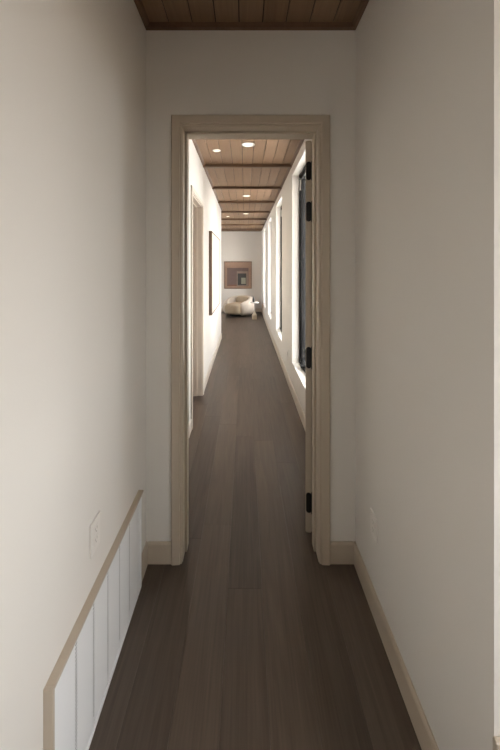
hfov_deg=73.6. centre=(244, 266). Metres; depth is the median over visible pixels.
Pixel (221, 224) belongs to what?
trim
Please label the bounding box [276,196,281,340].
window
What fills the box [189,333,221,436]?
baseboard
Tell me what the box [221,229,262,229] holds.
trim
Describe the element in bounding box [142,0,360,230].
ceiling
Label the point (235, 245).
wall
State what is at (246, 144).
recessed light
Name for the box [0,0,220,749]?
wall
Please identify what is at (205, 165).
trim
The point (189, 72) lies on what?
wall
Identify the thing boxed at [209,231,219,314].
framed canvas
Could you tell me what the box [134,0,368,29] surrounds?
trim
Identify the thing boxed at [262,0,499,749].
wall
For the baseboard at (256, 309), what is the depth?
12.59 m
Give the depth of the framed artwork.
12.57 m
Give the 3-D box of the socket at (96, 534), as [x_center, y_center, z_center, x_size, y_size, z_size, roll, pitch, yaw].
[-0.555,1.016,1.245,0.002,0.029,0.033,0,0,0]
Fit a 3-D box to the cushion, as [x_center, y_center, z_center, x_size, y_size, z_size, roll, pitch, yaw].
[-0.067,1.180,11.808,0.560,0.300,0.170,0,0,32]
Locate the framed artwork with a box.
[224,261,251,288]
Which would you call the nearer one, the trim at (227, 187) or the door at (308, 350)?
the door at (308, 350)
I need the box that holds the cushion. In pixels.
[236,296,247,302]
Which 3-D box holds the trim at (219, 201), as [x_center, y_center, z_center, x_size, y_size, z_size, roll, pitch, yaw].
[0.033,-1.355,6.980,1.190,0.041,0.060,0,0,0]
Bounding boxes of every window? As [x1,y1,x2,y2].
[263,229,264,306]
[268,217,270,318]
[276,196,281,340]
[292,149,305,389]
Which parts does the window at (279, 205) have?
frame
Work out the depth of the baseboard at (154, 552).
1.89 m
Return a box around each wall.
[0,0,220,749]
[146,30,354,541]
[221,231,261,307]
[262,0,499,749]
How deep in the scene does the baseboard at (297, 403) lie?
4.62 m
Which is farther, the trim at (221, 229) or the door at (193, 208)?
the trim at (221, 229)
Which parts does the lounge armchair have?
seat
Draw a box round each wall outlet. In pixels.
[90,511,99,558]
[370,508,377,543]
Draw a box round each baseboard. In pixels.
[142,541,170,580]
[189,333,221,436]
[221,308,260,311]
[261,308,305,431]
[330,541,438,749]
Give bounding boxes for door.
[193,208,193,395]
[305,141,311,532]
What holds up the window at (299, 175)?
in the wall at (427, 72)
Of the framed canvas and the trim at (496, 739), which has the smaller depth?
the trim at (496, 739)
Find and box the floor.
[89,312,421,749]
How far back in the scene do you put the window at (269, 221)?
9.08 m
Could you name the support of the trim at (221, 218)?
attached to the wall at (427, 72)
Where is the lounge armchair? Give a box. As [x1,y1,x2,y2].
[223,295,253,316]
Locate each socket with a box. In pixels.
[94,522,97,535]
[94,533,97,545]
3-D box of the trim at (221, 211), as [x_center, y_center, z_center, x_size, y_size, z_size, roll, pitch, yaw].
[-1.667,-1.355,8.230,4.590,0.041,0.060,0,0,0]
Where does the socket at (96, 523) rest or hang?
attached to the wall outlet at (95, 525)
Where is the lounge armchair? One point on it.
(239, 305)
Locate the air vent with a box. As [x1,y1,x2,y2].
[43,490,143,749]
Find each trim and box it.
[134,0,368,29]
[171,115,329,564]
[191,185,203,429]
[192,139,303,230]
[203,164,291,167]
[212,186,281,189]
[218,201,274,202]
[221,211,270,212]
[221,218,266,219]
[221,224,263,225]
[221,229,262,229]
[493,736,499,749]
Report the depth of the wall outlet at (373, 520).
1.61 m
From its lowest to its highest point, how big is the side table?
0.552 m
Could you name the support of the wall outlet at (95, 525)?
attached to the wall at (73, 72)
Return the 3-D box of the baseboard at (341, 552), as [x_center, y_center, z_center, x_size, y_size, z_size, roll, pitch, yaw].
[0.555,1.620,1.371,0.146,0.120,1.058,0,0,0]
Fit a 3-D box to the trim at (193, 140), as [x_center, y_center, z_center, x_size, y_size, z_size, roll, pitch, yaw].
[-1.667,-1.359,7.343,4.590,0.030,10.515,0,0,0]
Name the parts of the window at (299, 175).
frame, sash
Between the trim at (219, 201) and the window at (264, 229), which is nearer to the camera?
the trim at (219, 201)
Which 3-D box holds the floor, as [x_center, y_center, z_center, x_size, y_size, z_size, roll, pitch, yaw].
[-0.940,1.730,4.500,6.581,0.100,16.500,0,0,0]
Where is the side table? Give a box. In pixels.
[250,302,258,319]

